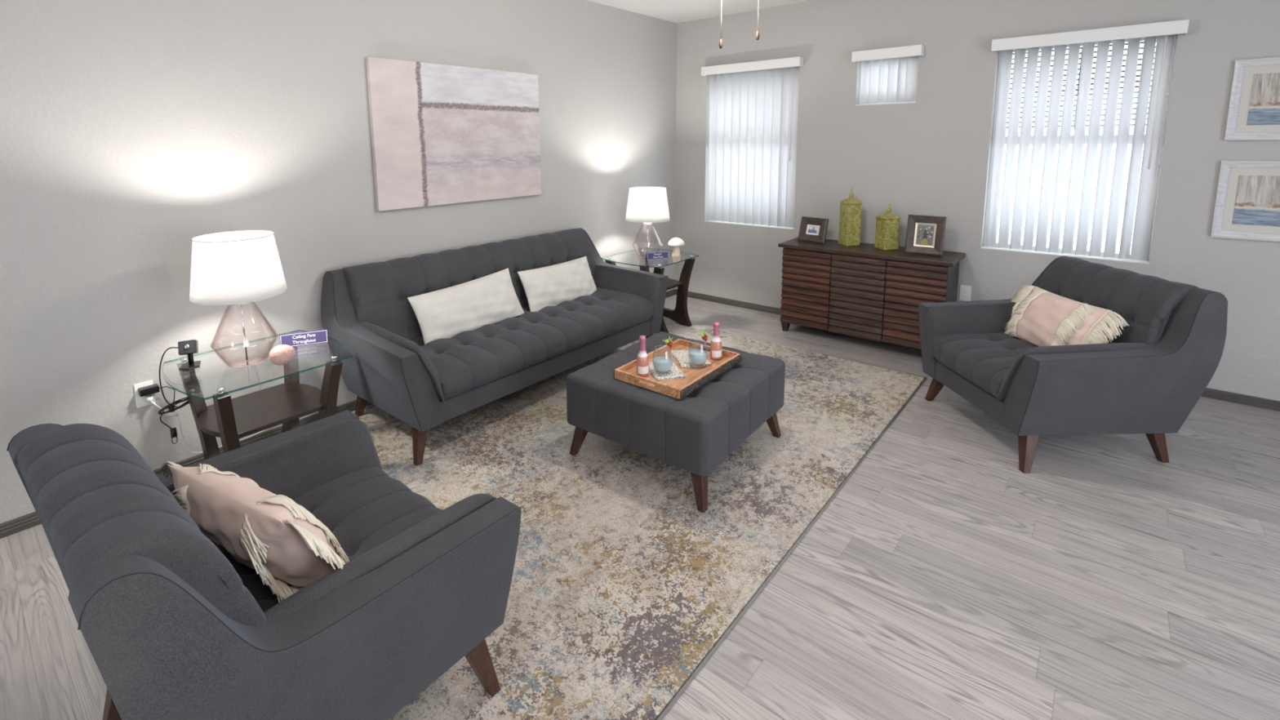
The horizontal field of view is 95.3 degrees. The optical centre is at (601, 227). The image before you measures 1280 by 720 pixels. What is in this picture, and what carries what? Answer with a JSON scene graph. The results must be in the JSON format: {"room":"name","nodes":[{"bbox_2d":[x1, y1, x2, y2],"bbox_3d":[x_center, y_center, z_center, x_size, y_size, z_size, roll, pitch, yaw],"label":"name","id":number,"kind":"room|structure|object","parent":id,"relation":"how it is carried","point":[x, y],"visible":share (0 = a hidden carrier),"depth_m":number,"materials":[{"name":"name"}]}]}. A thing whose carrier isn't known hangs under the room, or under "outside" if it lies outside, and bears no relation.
{"room":"living room","nodes":[
{"label":"living room","id":0,"kind":"room"},
{"bbox_2d":[0,0,676,523],"bbox_3d":[-1.848,-0.199,3.064,0.120,2.740,8.200,7,11,41],"label":"wall","id":1,"kind":"structure","parent":0,"point":[132,131],"depth_m":2.92,"materials":[{"name":"grey paint"}]},
{"bbox_2d":[133,380,155,408],"bbox_3d":[-2.151,0.787,2.745,0.008,0.117,0.072,7,11,41],"label":"wall outlet","id":2,"kind":"object","parent":1,"relation":"attached to","point":[140,402],"visible":0.72,"depth_m":2.73,"materials":[{"name":"white plastic"}]},
{"bbox_2d":[140,395,147,402],"bbox_3d":[-2.149,0.808,2.746,0.004,0.028,0.034,7,11,41],"label":"receptacle","id":3,"kind":"object","parent":2,"relation":"attached to","point":[143,399],"depth_m":2.74,"materials":[{"name":"white plastic"}]},
{"bbox_2d":[137,383,175,401],"bbox_3d":[-2.100,0.805,2.759,0.138,0.119,0.053,-7,11,-38],"label":"power adapter","id":4,"kind":"object","parent":1,"relation":"attached to","point":[153,388],"visible":0.9,"depth_m":2.73,"materials":[{"name":"black plastic"}]},
{"bbox_2d":[0,288,675,538],"bbox_3d":[-1.847,1.145,3.141,0.014,0.058,8.000,7,11,41],"label":"baseboard","id":5,"kind":"structure","parent":1,"relation":"attached to","point":[21,523],"depth_m":2.93,"materials":[{"name":"grey wood"}]},
{"bbox_2d":[365,56,541,211],"bbox_3d":[-0.919,-0.624,3.955,0.036,0.905,1.335,7,11,41],"label":"canvas painting","id":6,"kind":"object","parent":1,"relation":"attached to","point":[442,134],"visible":1,"depth_m":3.84,"materials":[{"name":"fabric"}]},
{"bbox_2d":[593,264,661,320],"bbox_3d":[0.166,0.481,4.450,0.687,0.321,0.126,7,11,41],"label":"armrest","id":7,"kind":"object","parent":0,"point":[647,287],"depth_m":4.35,"materials":[{"name":"grey fabric"}]},
{"bbox_2d":[0,294,1279,719],"bbox_3d":[0.457,1.484,1.257,6.200,0.120,8.350,7,11,41],"label":"floor","id":8,"kind":"structure","parent":0,"point":[944,579],"depth_m":2.09,"materials":[{"name":"grey wood"}]},
{"bbox_2d":[353,317,926,719],"bbox_3d":[-0.062,1.135,3.224,2.481,0.010,3.980,7,11,41],"label":"area rug","id":9,"kind":"object","parent":8,"relation":"on","point":[620,588],"visible":0.43,"depth_m":2.45,"materials":[{"name":"grey carpet"}]},
{"bbox_2d":[161,329,352,459],"bbox_3d":[-1.596,0.909,2.767,0.621,0.607,0.706,7,11,41],"label":"end table","id":10,"kind":"object","parent":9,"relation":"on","point":[229,420],"visible":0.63,"depth_m":2.72,"materials":[{"name":"clear glass"}]},
{"bbox_2d":[177,339,200,369],"bbox_3d":[-1.859,0.569,2.626,0.079,0.126,0.098,-5,9,-26],"label":"camera","id":11,"kind":"object","parent":10,"relation":"on","point":[190,347],"visible":1,"depth_m":2.61,"materials":[{"name":"black plastic"}]},
{"bbox_2d":[157,346,189,444],"bbox_3d":[-1.960,0.783,2.693,0.149,0.498,0.135,7,11,41],"label":"cable","id":12,"kind":"object","parent":11,"relation":"hanging from","point":[171,406],"visible":0.88,"depth_m":2.72,"materials":[{"name":"black plastic"}]},
{"bbox_2d":[145,230,288,453],"bbox_3d":[-1.750,0.592,2.716,0.604,1.128,0.527,7,11,41],"label":"table lamp","id":13,"kind":"object","parent":10,"relation":"on","point":[234,268],"depth_m":2.50,"materials":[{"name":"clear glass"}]},
{"bbox_2d":[198,382,322,438],"bbox_3d":[-1.596,0.857,2.759,0.424,0.022,0.510,7,11,41],"label":"shelf","id":14,"kind":"object","parent":10,"relation":"attached to","point":[259,411],"depth_m":2.73,"materials":[{"name":"brown wood"}]},
{"bbox_2d":[268,344,295,364],"bbox_3d":[-1.446,0.579,2.643,0.108,0.091,0.090,-3,9,-16],"label":"egg","id":15,"kind":"object","parent":10,"relation":"on","point":[282,354],"visible":1,"depth_m":2.61,"materials":[{"name":"pink ceramic"}]},
{"bbox_2d":[279,328,328,346],"bbox_3d":[-1.482,0.554,2.909,0.215,0.064,0.044,-4,9,-21],"label":"table sign","id":16,"kind":"object","parent":10,"relation":"on","point":[313,337],"visible":1,"depth_m":2.90,"materials":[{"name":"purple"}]},
{"bbox_2d":[6,409,520,719],"bbox_3d":[-0.863,0.927,1.602,0.964,0.893,0.924,6,11,39],"label":"armchair","id":17,"kind":"object","parent":9,"relation":"on","point":[174,627],"visible":0.89,"depth_m":1.27,"materials":[{"name":"grey fabric"}]},
{"bbox_2d":[16,423,266,626],"bbox_3d":[-1.047,0.766,1.355,0.777,0.498,0.336,6,11,39],"label":"backrest","id":18,"kind":"object","parent":17,"relation":"on","point":[102,511],"depth_m":1.16,"materials":[{"name":"grey fabric"}]},
{"bbox_2d":[159,461,349,602],"bbox_3d":[-0.908,0.821,1.545,0.777,0.377,0.231,5,10,32],"label":"fringed pillow","id":19,"kind":"object","parent":17,"relation":"on","point":[265,531],"visible":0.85,"depth_m":1.42,"materials":[{"name":"fabric"}]},
{"bbox_2d":[165,418,382,515],"bbox_3d":[-1.041,0.871,1.897,0.126,0.321,0.687,6,11,39],"label":"armrest","id":20,"kind":"object","parent":17,"relation":"on","point":[298,468],"depth_m":1.95,"materials":[{"name":"grey fabric"}]},
{"bbox_2d":[222,466,442,612],"bbox_3d":[-0.811,0.984,1.673,0.592,0.165,0.748,6,11,39],"label":"seat cushion","id":21,"kind":"object","parent":17,"relation":"on","point":[364,508],"depth_m":1.82,"materials":[{"name":"grey fabric"}]},
{"bbox_2d":[263,493,497,620],"bbox_3d":[-0.535,0.926,1.483,0.126,0.321,0.687,6,11,39],"label":"armrest","id":22,"kind":"object","parent":17,"relation":"on","point":[337,581],"depth_m":1.38,"materials":[{"name":"grey fabric"}]},
{"bbox_2d":[320,227,667,466],"bbox_3d":[-0.542,0.594,3.839,0.924,0.893,2.176,7,11,41],"label":"sofa","id":23,"kind":"object","parent":9,"relation":"on","point":[366,308],"visible":0.76,"depth_m":3.39,"materials":[{"name":"grey fabric"}]},
{"bbox_2d":[360,321,444,403],"bbox_3d":[-1.071,0.700,3.068,0.687,0.321,0.126,7,11,41],"label":"armrest","id":24,"kind":"object","parent":23,"relation":"on","point":[429,380],"depth_m":2.87,"materials":[{"name":"grey fabric"}]},
{"bbox_2d":[407,267,524,344],"bbox_3d":[-0.819,0.496,3.648,0.186,0.346,0.776,7,11,41],"label":"lumbar pillow","id":25,"kind":"object","parent":23,"relation":"on","point":[491,299],"visible":0.88,"depth_m":3.57,"materials":[{"name":"beige fabric"}]},
{"bbox_2d":[342,228,596,340],"bbox_3d":[-0.758,0.374,3.998,0.336,0.498,1.989,7,11,41],"label":"backrest","id":26,"kind":"object","parent":23,"relation":"on","point":[377,293],"depth_m":3.62,"materials":[{"name":"grey fabric"}]},
{"bbox_2d":[410,287,653,399],"bbox_3d":[-0.481,0.667,3.796,0.748,0.168,1.804,7,11,41],"label":"seat cushion","id":27,"kind":"object","parent":23,"relation":"on","point":[465,363],"depth_m":3.49,"materials":[{"name":"grey fabric"}]},
{"bbox_2d":[517,256,596,311],"bbox_3d":[-0.294,0.413,4.239,0.188,0.288,0.705,7,12,43],"label":"lumbar pillow","id":28,"kind":"object","parent":23,"relation":"on","point":[552,285],"visible":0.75,"depth_m":4.14,"materials":[{"name":"beige fabric"}]},
{"bbox_2d":[601,247,698,333],"bbox_3d":[0.427,0.547,5.061,0.621,0.607,0.706,7,11,41],"label":"end table","id":29,"kind":"object","parent":9,"relation":"on","point":[680,315],"visible":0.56,"depth_m":5.05,"materials":[{"name":"clear glass"}]},
{"bbox_2d":[625,186,670,257],"bbox_3d":[0.396,-0.036,4.956,0.383,0.589,0.383,7,11,41],"label":"table lamp","id":30,"kind":"object","parent":29,"relation":"on","point":[646,206],"visible":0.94,"depth_m":4.79,"materials":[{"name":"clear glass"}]},
{"bbox_2d":[645,251,669,260],"bbox_3d":[0.475,0.238,4.903,0.200,0.062,0.043,-4,9,-19],"label":"table sign","id":31,"kind":"object","parent":29,"relation":"on","point":[659,255],"visible":1,"depth_m":4.89,"materials":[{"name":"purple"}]},
{"bbox_2d":[666,278,682,289],"bbox_3d":[0.426,0.495,5.054,0.424,0.022,0.510,7,11,41],"label":"shelf","id":32,"kind":"object","parent":29,"relation":"attached to","point":[672,283],"depth_m":5.04,"materials":[{"name":"brown wood"}]},
{"bbox_2d":[667,237,684,256],"bbox_3d":[0.650,0.170,5.024,0.144,0.158,0.144,7,11,41],"label":"ornament","id":33,"kind":"object","parent":29,"relation":"on","point":[676,242],"visible":1,"depth_m":4.99,"materials":[{"name":"white ceramic"}]},
{"bbox_2d":[566,331,785,512],"bbox_3d":[0.402,0.932,3.038,0.804,0.433,0.876,6,11,39],"label":"ottoman","id":34,"kind":"object","parent":9,"relation":"on","point":[694,433],"visible":0.8,"depth_m":2.72,"materials":[{"name":"grey fabric"}]},
{"bbox_2d":[613,338,742,399],"bbox_3d":[0.397,0.702,2.952,0.408,0.047,0.580,6,11,40],"label":"serving tray","id":35,"kind":"object","parent":34,"relation":"on","point":[697,377],"visible":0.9,"depth_m":2.85,"materials":[{"name":"brown wood"}]},
{"bbox_2d":[636,335,648,376],"bbox_3d":[0.203,0.627,2.843,0.060,0.195,0.061,-2,8,-6],"label":"wine bottle","id":36,"kind":"object","parent":35,"relation":"on","point":[642,360],"visible":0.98,"depth_m":2.82,"materials":[{"name":"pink glass"}]},
{"bbox_2d":[648,360,686,380],"bbox_3d":[0.317,0.711,2.906,0.150,0.009,0.225,-2,9,-11],"label":"folded napkin","id":37,"kind":"object","parent":35,"relation":"on","point":[675,372],"visible":0.62,"depth_m":2.85,"materials":[{"name":"white fabric"}]},
{"bbox_2d":[652,346,672,373],"bbox_3d":[0.302,0.649,2.858,0.100,0.124,0.100,7,11,41],"label":"glass","id":38,"kind":"object","parent":37,"relation":"on","point":[661,364],"visible":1,"depth_m":2.83,"materials":[{"name":"clear glass"}]},
{"bbox_2d":[662,337,672,347],"bbox_3d":[0.329,0.565,2.854,0.045,0.061,0.042,-7,11,-38],"label":"strawberry","id":39,"kind":"object","parent":38,"relation":"on","point":[668,341],"visible":1,"depth_m":2.85,"materials":[{"name":"red food"}]},
{"bbox_2d":[669,348,711,367],"bbox_3d":[0.468,0.686,3.065,0.160,0.009,0.235,-2,8,-9],"label":"folded napkin","id":40,"kind":"object","parent":35,"relation":"on","point":[681,356],"visible":0.65,"depth_m":3.04,"materials":[{"name":"white fabric"}]},
{"bbox_2d":[688,337,707,365],"bbox_3d":[0.490,0.634,2.945,0.100,0.124,0.100,7,11,41],"label":"glass","id":41,"kind":"object","parent":40,"relation":"on","point":[697,357],"visible":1,"depth_m":2.92,"materials":[{"name":"clear glass"}]},
{"bbox_2d":[697,329,707,341],"bbox_3d":[0.516,0.549,2.941,0.045,0.061,0.042,-7,11,-38],"label":"strawberry","id":42,"kind":"object","parent":41,"relation":"on","point":[704,335],"visible":1,"depth_m":2.94,"materials":[{"name":"red food"}]},
{"bbox_2d":[710,321,721,359],"bbox_3d":[0.602,0.593,3.044,0.060,0.195,0.061,-2,8,-6],"label":"wine bottle","id":43,"kind":"object","parent":35,"relation":"on","point":[716,343],"visible":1,"depth_m":3.03,"materials":[{"name":"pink glass"}]},
{"bbox_2d":[777,237,965,349],"bbox_3d":[2.087,0.532,4.615,1.260,0.747,0.450,7,11,41],"label":"sideboard","id":44,"kind":"object","parent":8,"relation":"on","point":[864,291],"visible":0.88,"depth_m":4.43,"materials":[{"name":"brown wood"}]},
{"bbox_2d":[797,216,828,244],"bbox_3d":[1.780,0.019,4.849,0.128,0.203,0.235,-8,11,-39],"label":"photo frame","id":45,"kind":"object","parent":44,"relation":"on","point":[812,229],"visible":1,"depth_m":4.82,"materials":[{"name":"brown wood"}]},
{"bbox_2d":[808,226,817,233],"bbox_3d":[1.762,0.023,4.834,0.021,0.073,0.105,-8,11,-39],"label":"photograph","id":46,"kind":"object","parent":45,"relation":"attached to","point":[811,229],"depth_m":4.83,"materials":[{"name":"multicoloured"}]},
{"bbox_2d":[838,188,862,246],"bbox_3d":[1.998,-0.084,4.668,0.124,0.457,0.124,-2,9,-11],"label":"lidded jar","id":47,"kind":"object","parent":44,"relation":"on","point":[850,219],"visible":1,"depth_m":4.63,"materials":[{"name":"ceramic"}]},
{"bbox_2d":[874,203,901,250],"bbox_3d":[2.211,-0.010,4.492,0.128,0.357,0.128,-2,8,-9],"label":"lidded jar","id":48,"kind":"object","parent":44,"relation":"on","point":[887,224],"visible":1,"depth_m":4.45,"materials":[{"name":"ceramic"}]},
{"bbox_2d":[904,214,946,256],"bbox_3d":[2.399,0.053,4.299,0.245,0.281,0.165,6,11,38],"label":"photo frame","id":49,"kind":"object","parent":44,"relation":"on","point":[925,234],"visible":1,"depth_m":4.26,"materials":[{"name":"brown wood"}]},
{"bbox_2d":[915,224,934,245],"bbox_3d":[2.377,0.058,4.272,0.129,0.165,0.040,6,11,38],"label":"photograph","id":50,"kind":"object","parent":49,"relation":"attached to","point":[925,233],"depth_m":4.27,"materials":[{"name":"grey paper"}]},
{"bbox_2d":[918,255,1227,473],"bbox_3d":[2.396,0.672,3.137,0.924,0.893,0.964,-1,8,-2],"label":"armchair","id":51,"kind":"object","parent":8,"relation":"on","point":[1149,378],"visible":0.91,"depth_m":2.76,"materials":[{"name":"grey fabric"}]},
{"bbox_2d":[925,302,1016,360],"bbox_3d":[2.268,0.613,3.456,0.687,0.321,0.126,-1,8,-2],"label":"cushion","id":52,"kind":"object","parent":51,"relation":"on","point":[988,320],"depth_m":3.43,"materials":[{"name":"grey fabric"}]},
{"bbox_2d":[933,333,1038,399],"bbox_3d":[2.317,0.740,3.144,0.748,0.165,0.592,-1,8,-2],"label":"seat cushion","id":53,"kind":"object","parent":51,"relation":"on","point":[982,361],"depth_m":3.16,"materials":[{"name":"grey fabric"}]},
{"bbox_2d":[1004,284,1128,346],"bbox_3d":[2.477,0.549,3.197,0.243,0.351,0.713,-1,8,-1],"label":"fringed pillow","id":54,"kind":"object","parent":51,"relation":"on","point":[1039,317],"visible":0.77,"depth_m":3.10,"materials":[{"name":"fabric"}]},
{"bbox_2d":[995,342,1148,402],"bbox_3d":[2.287,0.708,2.807,0.687,0.321,0.126,-1,8,-2],"label":"armrest","id":55,"kind":"object","parent":51,"relation":"on","point":[1010,385],"depth_m":2.74,"materials":[{"name":"grey fabric"}]},
{"bbox_2d":[1039,257,1198,345],"bbox_3d":[2.679,0.472,3.116,0.336,0.498,0.777,-1,8,-2],"label":"cushion","id":56,"kind":"object","parent":51,"relation":"on","point":[1153,308],"depth_m":2.91,"materials":[{"name":"grey fabric"}]},
{"bbox_2d":[587,0,811,22],"bbox_3d":[0.423,-1.336,0.843,6.200,0.100,8.350,7,11,41],"label":"ceiling","id":57,"kind":"structure","parent":0,"point":[673,11],"depth_m":5.04,"materials":[{"name":"white paint"}]},
{"bbox_2d":[719,0,759,48],"bbox_3d":[0.599,-1.184,2.613,1.237,0.719,1.182,7,11,41],"label":"ceiling fan","id":58,"kind":"object","parent":57,"relation":"hanging from","point":[757,32],"visible":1,"depth_m":2.71,"materials":[{"name":"white metal"}]},
{"bbox_2d":[675,0,1279,400],"bbox_3d":[3.074,-0.401,4.029,6.000,2.740,0.160,7,11,41],"label":"wall","id":59,"kind":"structure","parent":0,"point":[931,155],"depth_m":4.29,"materials":[{"name":"grey paint"}]},
{"bbox_2d":[705,220,793,229],"bbox_3d":[1.413,-0.739,5.438,0.912,1.441,0.150,7,11,41],"label":"window","id":60,"kind":"structure","parent":59,"relation":"in","point":[718,221],"depth_m":5.48,"materials":[{"name":"white plastic"}]},
{"bbox_2d":[701,56,803,227],"bbox_3d":[1.367,-0.756,5.365,0.959,1.471,0.155,7,11,41],"label":"vertical blind","id":61,"kind":"object","parent":59,"relation":"attached to","point":[753,106],"visible":1,"depth_m":5.38,"materials":[{"name":"white"}]},
{"bbox_2d":[855,101,915,105],"bbox_3d":[2.277,-1.164,4.607,0.443,0.379,0.150,7,11,41],"label":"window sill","id":62,"kind":"structure","parent":59,"relation":"in","point":[906,101],"depth_m":4.61,"materials":[{"name":"white paint"}]},
{"bbox_2d":[851,44,924,103],"bbox_3d":[2.228,-1.178,4.536,0.500,0.402,0.154,7,11,41],"label":"vertical blind","id":63,"kind":"object","parent":59,"relation":"attached to","point":[886,74],"visible":1,"depth_m":4.55,"materials":[{"name":"white"}]},
{"bbox_2d":[959,284,971,301],"bbox_3d":[2.728,0.494,4.362,0.072,0.117,0.008,7,11,41],"label":"wall outlet","id":64,"kind":"object","parent":59,"relation":"attached to","point":[965,291],"visible":0.96,"depth_m":4.36,"materials":[{"name":"white plastic"}]},
{"bbox_2d":[962,288,968,293],"bbox_3d":[2.726,0.474,4.357,0.034,0.028,0.004,7,11,41],"label":"receptacle","id":65,"kind":"object","parent":64,"relation":"attached to","point":[964,290],"depth_m":4.36,"materials":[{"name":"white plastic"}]},
{"bbox_2d":[675,288,1279,411],"bbox_3d":[3.033,0.936,4.160,6.000,0.058,0.014,7,11,41],"label":"baseboard","id":66,"kind":"structure","parent":59,"relation":"attached to","point":[1273,405],"depth_m":3.55,"materials":[{"name":"grey wood"}]},
{"bbox_2d":[980,35,1157,263],"bbox_3d":[3.163,-0.520,3.926,0.902,1.426,0.150,7,11,41],"label":"window","id":67,"kind":"structure","parent":59,"relation":"in","point":[1142,39],"depth_m":4.11,"materials":[{"name":"white plastic"}]},
{"bbox_2d":[985,19,1189,261],"bbox_3d":[3.111,-0.538,3.856,0.962,1.456,0.154,7,11,41],"label":"vertical blind","id":68,"kind":"object","parent":67,"relation":"attached to","point":[1166,32],"visible":1,"depth_m":3.85,"materials":[{"name":"white"}]},
{"bbox_2d":[1210,160,1279,241],"bbox_3d":[3.868,-0.140,3.241,0.620,0.452,0.026,7,11,41],"label":"framed print","id":69,"kind":"object","parent":59,"relation":"attached to","point":[1247,202],"visible":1,"depth_m":3.36,"materials":[{"name":"white wood"}]},
{"bbox_2d":[1231,175,1279,226],"bbox_3d":[3.870,-0.140,3.242,0.460,0.285,0.002,7,11,41],"label":"picture","id":70,"kind":"object","parent":69,"relation":"attached to","point":[1255,199],"depth_m":3.34},
{"bbox_2d":[1223,57,1279,140],"bbox_3d":[3.861,-0.703,3.158,0.620,0.452,0.026,7,11,41],"label":"framed print","id":71,"kind":"object","parent":59,"relation":"attached to","point":[1254,106],"visible":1,"depth_m":3.30,"materials":[{"name":"white wood"}]},
{"bbox_2d":[1246,72,1279,124],"bbox_3d":[3.863,-0.704,3.159,0.460,0.285,0.002,7,11,41],"label":"picture","id":72,"kind":"object","parent":71,"relation":"attached to","point":[1263,89],"depth_m":3.28},
{"bbox_2d":[1006,40,1156,129],"bbox_3d":[3.389,-1.025,4.120,1.322,0.660,0.035,7,11,41],"label":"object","id":73,"kind":"structure","parent":0,"point":[1141,42],"depth_m":4.10,"materials":[{"name":"white plastic"}]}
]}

